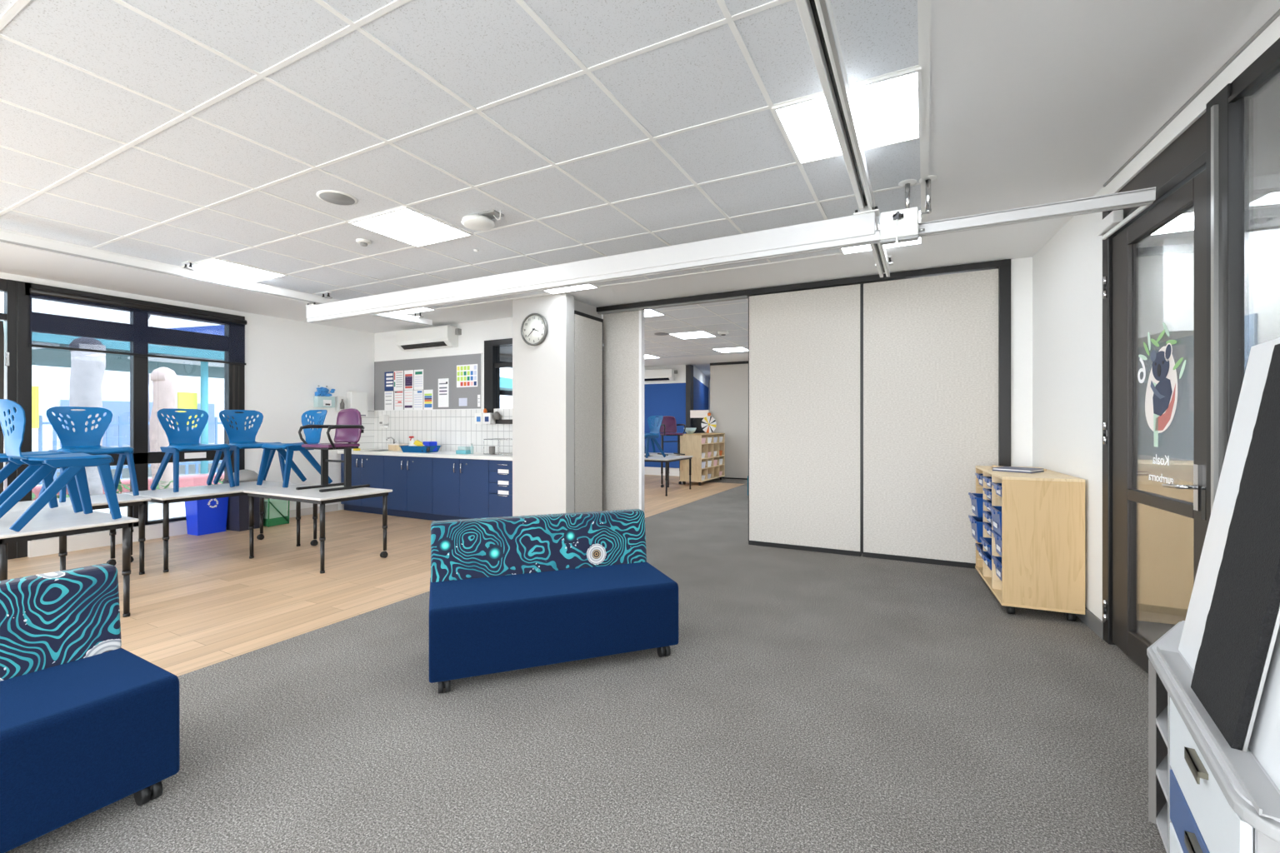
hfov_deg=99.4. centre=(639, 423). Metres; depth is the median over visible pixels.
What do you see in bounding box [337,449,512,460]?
countertop
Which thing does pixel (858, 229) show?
beam
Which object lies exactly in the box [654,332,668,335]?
ceiling speaker
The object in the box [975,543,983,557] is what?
tray
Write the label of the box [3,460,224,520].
terrace
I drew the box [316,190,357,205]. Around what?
ceiling speaker
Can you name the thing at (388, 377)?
poster
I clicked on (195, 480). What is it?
sandpit edge
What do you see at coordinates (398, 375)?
poster
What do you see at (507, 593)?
sofa
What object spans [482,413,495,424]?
tissue box
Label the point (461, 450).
glass container
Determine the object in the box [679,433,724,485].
shelving unit
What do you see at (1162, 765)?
shelf
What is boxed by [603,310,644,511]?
panel
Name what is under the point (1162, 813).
shelf
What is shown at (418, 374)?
poster
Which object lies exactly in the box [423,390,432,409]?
poster
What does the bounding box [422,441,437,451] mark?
box
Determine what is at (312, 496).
table
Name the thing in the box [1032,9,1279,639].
wall
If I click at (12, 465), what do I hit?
chair
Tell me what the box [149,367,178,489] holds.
log post
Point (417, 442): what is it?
pack
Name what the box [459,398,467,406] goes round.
poster
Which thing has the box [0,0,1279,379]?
ceiling
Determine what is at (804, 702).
floor
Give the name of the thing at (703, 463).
tub
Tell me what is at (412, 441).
spray bottle
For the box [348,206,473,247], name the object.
recessed light
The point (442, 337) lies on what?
air conditioner
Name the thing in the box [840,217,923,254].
recessed light
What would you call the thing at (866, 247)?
diffuser
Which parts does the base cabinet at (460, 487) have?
door, door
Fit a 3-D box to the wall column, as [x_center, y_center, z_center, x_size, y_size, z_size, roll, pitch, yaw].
[-0.946,-0.065,6.571,0.760,2.750,0.900,0,0,28]
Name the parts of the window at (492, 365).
sill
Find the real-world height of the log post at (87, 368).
2.743 m
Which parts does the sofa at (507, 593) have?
backrest, seat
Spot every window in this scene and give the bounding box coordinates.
[16,280,244,558]
[484,338,512,424]
[500,360,512,395]
[1227,37,1279,388]
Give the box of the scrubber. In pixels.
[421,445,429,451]
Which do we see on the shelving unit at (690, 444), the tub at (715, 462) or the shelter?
the tub at (715, 462)
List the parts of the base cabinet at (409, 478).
door, door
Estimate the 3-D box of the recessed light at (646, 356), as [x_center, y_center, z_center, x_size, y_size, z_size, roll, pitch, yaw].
[0.048,-1.432,11.718,0.604,0.012,0.600,0,0,28]
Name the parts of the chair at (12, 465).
leg, leg, seat, leg, leg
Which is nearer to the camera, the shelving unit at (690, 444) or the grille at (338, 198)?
the grille at (338, 198)
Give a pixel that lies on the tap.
(394, 442)
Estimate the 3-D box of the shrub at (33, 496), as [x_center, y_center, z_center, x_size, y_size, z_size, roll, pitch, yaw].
[-8.537,1.177,7.774,0.547,0.365,0.599,0,0,-6]
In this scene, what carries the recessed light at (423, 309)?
in the ceiling
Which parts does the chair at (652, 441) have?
leg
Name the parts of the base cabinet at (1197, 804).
panel, drawer, drawer, handle, handle, drawer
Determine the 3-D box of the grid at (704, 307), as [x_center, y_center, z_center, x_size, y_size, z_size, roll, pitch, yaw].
[0.678,-1.440,9.130,7.282,0.008,5.000,0,0,28]
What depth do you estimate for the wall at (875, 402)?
5.25 m
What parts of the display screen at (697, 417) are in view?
screen panel, frame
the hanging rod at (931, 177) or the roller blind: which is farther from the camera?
the roller blind
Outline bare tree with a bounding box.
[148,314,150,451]
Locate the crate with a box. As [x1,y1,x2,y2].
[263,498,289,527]
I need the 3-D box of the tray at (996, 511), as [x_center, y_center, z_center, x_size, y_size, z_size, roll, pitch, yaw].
[2.702,0.693,3.787,0.416,0.174,0.316,0,0,23]
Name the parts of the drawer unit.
drawer, drawer, drawer, drawer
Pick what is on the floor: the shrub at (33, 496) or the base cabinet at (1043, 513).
the base cabinet at (1043, 513)
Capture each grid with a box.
[0,0,922,309]
[502,299,748,358]
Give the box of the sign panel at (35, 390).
[31,385,39,428]
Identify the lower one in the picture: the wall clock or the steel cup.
the steel cup
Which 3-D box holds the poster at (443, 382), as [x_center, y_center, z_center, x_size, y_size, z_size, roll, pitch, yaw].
[-2.883,-0.445,7.954,0.215,0.420,0.002,0,0,28]
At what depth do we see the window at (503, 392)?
11.42 m
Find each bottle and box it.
[340,399,344,409]
[409,436,414,444]
[470,443,473,454]
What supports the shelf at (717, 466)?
attached to the shelving unit at (690, 444)
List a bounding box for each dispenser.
[313,385,334,407]
[346,391,367,417]
[379,415,389,428]
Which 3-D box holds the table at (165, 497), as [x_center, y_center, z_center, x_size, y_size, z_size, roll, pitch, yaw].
[-4.216,0.980,5.440,0.800,0.660,1.240,0,0,28]
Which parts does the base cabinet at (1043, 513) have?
panel, panel, panel, panel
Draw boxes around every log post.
[69,337,105,495]
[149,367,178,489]
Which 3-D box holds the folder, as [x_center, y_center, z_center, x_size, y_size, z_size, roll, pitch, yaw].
[2.856,0.352,4.101,0.220,0.026,0.260,0,0,-34]
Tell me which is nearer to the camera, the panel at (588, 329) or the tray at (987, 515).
the tray at (987, 515)
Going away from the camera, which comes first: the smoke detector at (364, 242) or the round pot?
the smoke detector at (364, 242)
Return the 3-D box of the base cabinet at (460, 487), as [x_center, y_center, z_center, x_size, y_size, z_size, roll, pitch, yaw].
[-2.205,0.882,7.240,0.990,0.855,0.604,0,0,28]
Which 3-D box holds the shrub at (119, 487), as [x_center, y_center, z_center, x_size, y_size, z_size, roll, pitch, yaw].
[-8.184,1.109,8.936,0.846,0.455,0.722,0,0,-24]
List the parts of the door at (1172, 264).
head panel, glass, handle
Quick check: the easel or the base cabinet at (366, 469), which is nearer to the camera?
the easel
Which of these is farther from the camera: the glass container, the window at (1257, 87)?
the glass container
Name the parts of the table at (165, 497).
leg, leg, frame, leg, leg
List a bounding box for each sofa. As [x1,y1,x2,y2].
[0,563,179,852]
[429,509,678,693]
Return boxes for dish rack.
[483,438,512,455]
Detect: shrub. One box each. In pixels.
[31,492,69,500]
[115,480,173,494]
[210,475,224,484]
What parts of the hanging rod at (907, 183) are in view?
rod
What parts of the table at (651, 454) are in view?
leg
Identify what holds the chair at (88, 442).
on the table at (98, 502)
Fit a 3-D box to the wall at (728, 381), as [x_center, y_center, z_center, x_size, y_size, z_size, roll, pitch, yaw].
[2.680,-0.065,12.540,8.700,2.750,0.140,0,0,28]
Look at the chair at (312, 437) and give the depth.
5.67 m
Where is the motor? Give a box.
[880,206,924,245]
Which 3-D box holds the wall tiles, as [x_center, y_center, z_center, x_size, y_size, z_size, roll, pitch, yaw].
[-2.691,0.105,7.863,3.510,0.610,0.012,0,0,28]
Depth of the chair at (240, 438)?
5.91 m
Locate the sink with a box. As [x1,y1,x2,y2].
[371,450,388,451]
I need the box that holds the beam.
[305,186,1155,323]
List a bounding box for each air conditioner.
[395,325,461,351]
[644,368,677,381]
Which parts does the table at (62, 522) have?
leg, leg, frame, leg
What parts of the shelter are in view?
post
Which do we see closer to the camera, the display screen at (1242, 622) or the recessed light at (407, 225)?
the display screen at (1242, 622)
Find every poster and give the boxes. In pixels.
[384,371,393,391]
[384,391,393,410]
[394,370,403,390]
[394,390,403,409]
[404,370,413,389]
[404,390,413,409]
[413,390,423,409]
[414,369,423,389]
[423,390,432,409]
[438,378,448,407]
[456,364,477,387]
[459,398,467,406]
[477,395,479,406]
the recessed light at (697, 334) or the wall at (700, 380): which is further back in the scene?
the wall at (700, 380)
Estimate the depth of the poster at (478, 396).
7.63 m
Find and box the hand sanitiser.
[335,396,344,411]
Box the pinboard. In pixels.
[374,352,482,410]
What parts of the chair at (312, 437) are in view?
leg, leg, seat, leg, backrest, leg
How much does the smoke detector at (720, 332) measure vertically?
0.060 m
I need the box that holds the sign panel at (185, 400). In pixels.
[176,392,197,427]
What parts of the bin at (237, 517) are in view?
dome lid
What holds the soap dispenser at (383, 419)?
attached to the wall tiles
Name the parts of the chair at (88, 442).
leg, leg, backrest, seat, leg, leg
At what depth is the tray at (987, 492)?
4.17 m
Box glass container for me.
[455,446,470,454]
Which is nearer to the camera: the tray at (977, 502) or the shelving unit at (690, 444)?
the tray at (977, 502)
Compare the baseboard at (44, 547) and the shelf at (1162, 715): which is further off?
the baseboard at (44, 547)
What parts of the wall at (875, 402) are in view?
panel, panel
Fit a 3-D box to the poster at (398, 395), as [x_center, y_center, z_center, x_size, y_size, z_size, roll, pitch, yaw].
[-3.736,-0.352,8.401,0.200,0.295,0.002,0,0,28]
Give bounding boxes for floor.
[5,475,1166,852]
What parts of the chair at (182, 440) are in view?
leg, leg, backrest, seat, leg, leg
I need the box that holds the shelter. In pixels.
[0,312,512,474]
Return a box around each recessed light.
[181,258,287,282]
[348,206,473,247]
[393,307,434,314]
[544,284,599,294]
[644,309,665,317]
[644,354,660,359]
[668,330,716,339]
[712,346,748,352]
[771,66,922,164]
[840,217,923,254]
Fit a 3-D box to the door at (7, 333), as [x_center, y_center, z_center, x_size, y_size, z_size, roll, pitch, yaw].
[-6.308,-0.035,4.776,0.170,2.690,1.100,0,0,28]
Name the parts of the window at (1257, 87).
frame, pane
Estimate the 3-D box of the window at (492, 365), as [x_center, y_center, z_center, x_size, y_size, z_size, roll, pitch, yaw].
[-1.645,-0.570,7.350,1.140,1.160,0.170,0,0,28]
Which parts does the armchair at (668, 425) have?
leg, backrest, seat, leg, armrest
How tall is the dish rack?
0.200 m
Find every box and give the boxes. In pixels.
[387,443,408,450]
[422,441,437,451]
[475,413,482,424]
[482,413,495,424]
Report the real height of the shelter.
3.420 m
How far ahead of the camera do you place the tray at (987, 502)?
4.20 m
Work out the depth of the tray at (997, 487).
3.85 m
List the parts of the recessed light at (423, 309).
frame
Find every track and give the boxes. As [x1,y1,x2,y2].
[0,230,432,326]
[795,0,893,277]
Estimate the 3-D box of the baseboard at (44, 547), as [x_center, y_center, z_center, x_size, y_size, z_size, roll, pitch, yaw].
[-5.242,1.232,6.713,0.080,0.155,3.180,0,0,28]
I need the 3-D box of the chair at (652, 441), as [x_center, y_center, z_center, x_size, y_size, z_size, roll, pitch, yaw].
[-0.005,0.251,11.746,0.523,0.795,0.493,0,0,28]
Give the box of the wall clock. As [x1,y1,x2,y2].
[520,313,548,345]
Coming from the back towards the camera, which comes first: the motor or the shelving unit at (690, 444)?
the shelving unit at (690, 444)
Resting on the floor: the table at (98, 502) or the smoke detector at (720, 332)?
the table at (98, 502)
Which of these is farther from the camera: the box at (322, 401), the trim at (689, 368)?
the trim at (689, 368)
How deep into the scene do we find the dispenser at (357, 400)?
8.32 m
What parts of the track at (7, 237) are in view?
ceiling plate, ceiling plate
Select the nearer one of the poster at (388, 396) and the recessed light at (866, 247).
the recessed light at (866, 247)
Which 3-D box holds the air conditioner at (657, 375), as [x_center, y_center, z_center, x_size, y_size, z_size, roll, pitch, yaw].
[0.373,-1.192,13.566,1.140,0.285,0.205,0,0,28]
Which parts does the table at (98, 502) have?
leg, frame, leg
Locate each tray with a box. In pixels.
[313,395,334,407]
[399,445,441,453]
[968,492,983,517]
[968,515,983,542]
[975,473,983,486]
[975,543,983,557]
[980,536,991,555]
[980,550,991,570]
[982,475,991,488]
[982,488,991,500]
[982,499,991,510]
[982,510,991,524]
[982,521,991,537]
[988,505,1001,536]
[991,482,1001,497]
[991,530,1001,556]
[991,555,1001,580]
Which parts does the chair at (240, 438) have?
leg, leg, backrest, seat, leg, leg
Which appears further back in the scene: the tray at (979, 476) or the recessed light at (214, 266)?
the recessed light at (214, 266)
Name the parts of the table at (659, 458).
leg, leg, frame, leg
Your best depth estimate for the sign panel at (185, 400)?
13.93 m
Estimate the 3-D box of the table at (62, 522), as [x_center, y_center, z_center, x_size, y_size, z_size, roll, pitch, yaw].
[-4.098,0.980,3.684,1.200,0.660,0.660,0,0,28]
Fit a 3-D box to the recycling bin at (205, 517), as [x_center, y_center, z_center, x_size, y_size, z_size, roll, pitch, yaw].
[-5.179,1.062,6.488,0.260,0.495,0.340,0,0,24]
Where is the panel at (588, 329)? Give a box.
[574,310,603,512]
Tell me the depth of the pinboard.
8.01 m
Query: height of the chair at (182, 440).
0.795 m
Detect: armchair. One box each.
[295,408,369,492]
[657,415,685,455]
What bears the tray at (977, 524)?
in the base cabinet at (1043, 513)
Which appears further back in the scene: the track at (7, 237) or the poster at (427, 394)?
the poster at (427, 394)
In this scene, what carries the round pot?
on the window at (492, 365)
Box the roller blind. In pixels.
[29,287,247,364]
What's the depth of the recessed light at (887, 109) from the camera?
2.53 m
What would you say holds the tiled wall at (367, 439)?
attached to the wall at (287, 361)
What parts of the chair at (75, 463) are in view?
backrest, leg, leg, seat, leg, leg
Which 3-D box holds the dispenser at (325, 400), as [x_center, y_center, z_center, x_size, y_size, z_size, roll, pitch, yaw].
[-4.593,-0.389,7.913,0.114,0.318,0.289,0,0,28]
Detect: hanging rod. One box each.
[898,179,916,209]
[919,175,938,214]
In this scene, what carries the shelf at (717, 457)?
attached to the shelving unit at (690, 444)
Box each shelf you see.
[701,455,724,459]
[701,464,724,469]
[1155,705,1167,747]
[1155,754,1167,801]
[1155,801,1167,852]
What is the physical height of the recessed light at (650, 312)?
0.012 m
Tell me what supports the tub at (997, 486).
in the tray at (997, 487)
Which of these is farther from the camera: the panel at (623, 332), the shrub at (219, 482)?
the shrub at (219, 482)
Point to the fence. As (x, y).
(119, 422)
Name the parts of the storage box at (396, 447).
lid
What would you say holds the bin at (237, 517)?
on the floor
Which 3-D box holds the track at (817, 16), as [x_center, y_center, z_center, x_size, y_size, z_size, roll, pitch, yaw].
[0.573,-1.364,1.760,0.140,0.150,6.850,0,0,28]
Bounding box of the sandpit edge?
[3,473,224,500]
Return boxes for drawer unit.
[489,460,512,517]
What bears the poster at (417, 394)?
attached to the pinboard
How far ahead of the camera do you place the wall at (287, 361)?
7.57 m
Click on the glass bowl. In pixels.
(689, 431)
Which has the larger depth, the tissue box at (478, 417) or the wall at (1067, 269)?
the tissue box at (478, 417)
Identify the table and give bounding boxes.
[0,506,139,617]
[7,493,151,574]
[121,480,304,572]
[243,483,392,574]
[644,452,681,487]
[644,455,693,496]
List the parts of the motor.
pull cord, plate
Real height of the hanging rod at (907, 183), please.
0.185 m
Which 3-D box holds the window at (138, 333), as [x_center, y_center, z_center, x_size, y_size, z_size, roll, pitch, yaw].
[-5.623,-0.037,6.163,0.124,2.694,1.994,0,0,28]
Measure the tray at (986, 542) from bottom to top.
0.084 m
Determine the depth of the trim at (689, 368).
13.20 m
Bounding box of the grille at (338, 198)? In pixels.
[319,192,354,204]
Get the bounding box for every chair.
[0,399,121,531]
[0,450,83,513]
[38,406,139,502]
[150,408,234,492]
[213,410,284,486]
[256,410,332,488]
[644,415,665,458]
[644,432,655,454]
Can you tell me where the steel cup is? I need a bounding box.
[489,446,494,454]
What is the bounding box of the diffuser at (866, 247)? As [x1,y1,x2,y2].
[841,237,920,254]
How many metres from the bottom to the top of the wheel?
0.470 m
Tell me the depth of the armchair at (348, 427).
5.46 m
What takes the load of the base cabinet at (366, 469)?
on the floor
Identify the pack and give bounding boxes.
[413,440,424,446]
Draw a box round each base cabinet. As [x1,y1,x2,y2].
[340,454,384,514]
[384,455,435,520]
[432,457,489,520]
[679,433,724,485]
[975,465,1084,621]
[1146,620,1279,852]
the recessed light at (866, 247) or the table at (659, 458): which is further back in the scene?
the table at (659, 458)
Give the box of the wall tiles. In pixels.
[374,408,512,453]
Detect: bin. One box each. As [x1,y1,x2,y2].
[185,497,228,535]
[222,470,265,531]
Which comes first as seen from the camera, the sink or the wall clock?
the wall clock
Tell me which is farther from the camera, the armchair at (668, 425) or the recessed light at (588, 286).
the armchair at (668, 425)
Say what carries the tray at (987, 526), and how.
in the base cabinet at (1043, 513)
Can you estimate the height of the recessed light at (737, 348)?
0.012 m
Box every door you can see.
[0,278,16,559]
[1095,83,1240,674]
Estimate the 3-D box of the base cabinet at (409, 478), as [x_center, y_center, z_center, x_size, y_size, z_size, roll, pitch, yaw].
[-3.072,0.882,7.695,0.970,0.855,0.604,0,0,28]
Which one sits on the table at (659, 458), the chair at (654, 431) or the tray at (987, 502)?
the chair at (654, 431)
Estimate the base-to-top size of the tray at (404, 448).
0.092 m
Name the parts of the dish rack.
rail, rail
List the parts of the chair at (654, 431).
leg, seat, backrest, leg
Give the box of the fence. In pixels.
[38,415,222,484]
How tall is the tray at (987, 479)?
0.074 m
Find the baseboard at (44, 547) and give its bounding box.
[27,504,338,557]
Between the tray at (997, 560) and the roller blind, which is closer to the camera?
the tray at (997, 560)
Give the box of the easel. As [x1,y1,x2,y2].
[1156,337,1279,820]
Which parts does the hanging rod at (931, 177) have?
rod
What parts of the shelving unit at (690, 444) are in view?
panel, panel, panel, panel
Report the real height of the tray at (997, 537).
0.154 m
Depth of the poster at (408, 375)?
8.29 m
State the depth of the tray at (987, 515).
4.17 m
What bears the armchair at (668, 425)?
on the table at (651, 454)
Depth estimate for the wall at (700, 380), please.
15.02 m
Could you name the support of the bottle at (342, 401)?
on the hand sanitiser
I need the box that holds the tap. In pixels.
[385,436,396,444]
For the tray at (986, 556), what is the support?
in the base cabinet at (1043, 513)
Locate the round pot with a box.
[493,411,500,419]
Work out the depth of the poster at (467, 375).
7.73 m
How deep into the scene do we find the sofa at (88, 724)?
1.82 m
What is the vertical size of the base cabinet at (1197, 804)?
0.598 m
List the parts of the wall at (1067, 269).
baseboard, trim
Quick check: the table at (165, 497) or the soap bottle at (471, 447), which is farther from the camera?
the soap bottle at (471, 447)
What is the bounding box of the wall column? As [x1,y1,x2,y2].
[512,293,601,516]
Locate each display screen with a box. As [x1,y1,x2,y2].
[690,410,709,433]
[1190,344,1279,752]
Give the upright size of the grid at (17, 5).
0.008 m
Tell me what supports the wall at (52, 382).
on the terrace
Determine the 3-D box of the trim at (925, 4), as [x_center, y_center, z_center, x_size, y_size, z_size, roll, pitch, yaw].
[-2.067,-1.438,2.594,6.110,0.012,7.075,0,0,28]
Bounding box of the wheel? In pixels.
[701,412,716,433]
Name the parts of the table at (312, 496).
leg, leg, frame, leg, leg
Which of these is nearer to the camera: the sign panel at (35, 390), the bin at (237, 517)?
the bin at (237, 517)
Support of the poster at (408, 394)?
attached to the pinboard
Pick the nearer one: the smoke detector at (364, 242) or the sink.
the smoke detector at (364, 242)
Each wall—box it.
[0,272,512,539]
[3,365,224,453]
[338,410,374,450]
[374,256,1032,569]
[644,360,748,479]
[692,365,708,410]
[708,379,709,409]
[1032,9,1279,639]
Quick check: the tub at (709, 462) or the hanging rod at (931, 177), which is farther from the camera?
the tub at (709, 462)
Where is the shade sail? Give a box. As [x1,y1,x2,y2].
[166,325,224,335]
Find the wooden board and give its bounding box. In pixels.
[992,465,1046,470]
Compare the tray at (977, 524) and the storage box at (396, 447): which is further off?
the storage box at (396, 447)
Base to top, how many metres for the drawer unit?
0.855 m
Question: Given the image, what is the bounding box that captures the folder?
[992,466,1044,473]
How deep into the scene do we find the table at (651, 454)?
11.28 m
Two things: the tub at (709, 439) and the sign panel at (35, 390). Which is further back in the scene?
the tub at (709, 439)
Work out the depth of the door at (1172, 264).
2.65 m
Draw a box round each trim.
[0,0,930,309]
[685,365,693,434]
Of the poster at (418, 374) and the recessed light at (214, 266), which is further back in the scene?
the poster at (418, 374)
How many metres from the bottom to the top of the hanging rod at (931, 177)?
0.220 m
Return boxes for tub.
[701,461,705,468]
[707,437,711,443]
[707,460,711,467]
[713,460,717,465]
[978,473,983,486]
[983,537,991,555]
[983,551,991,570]
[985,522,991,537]
[995,483,1001,497]
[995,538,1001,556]
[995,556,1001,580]
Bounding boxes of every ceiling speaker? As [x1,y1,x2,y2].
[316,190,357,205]
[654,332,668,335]
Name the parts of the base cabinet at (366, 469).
door, door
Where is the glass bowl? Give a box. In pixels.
[685,428,696,434]
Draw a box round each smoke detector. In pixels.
[355,238,371,246]
[717,330,729,335]
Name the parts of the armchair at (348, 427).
armrest, leg, seat, armrest, leg, backrest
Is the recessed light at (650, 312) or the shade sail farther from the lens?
the shade sail
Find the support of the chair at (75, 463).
on the table at (62, 522)
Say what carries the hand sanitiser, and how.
attached to the wall at (287, 361)

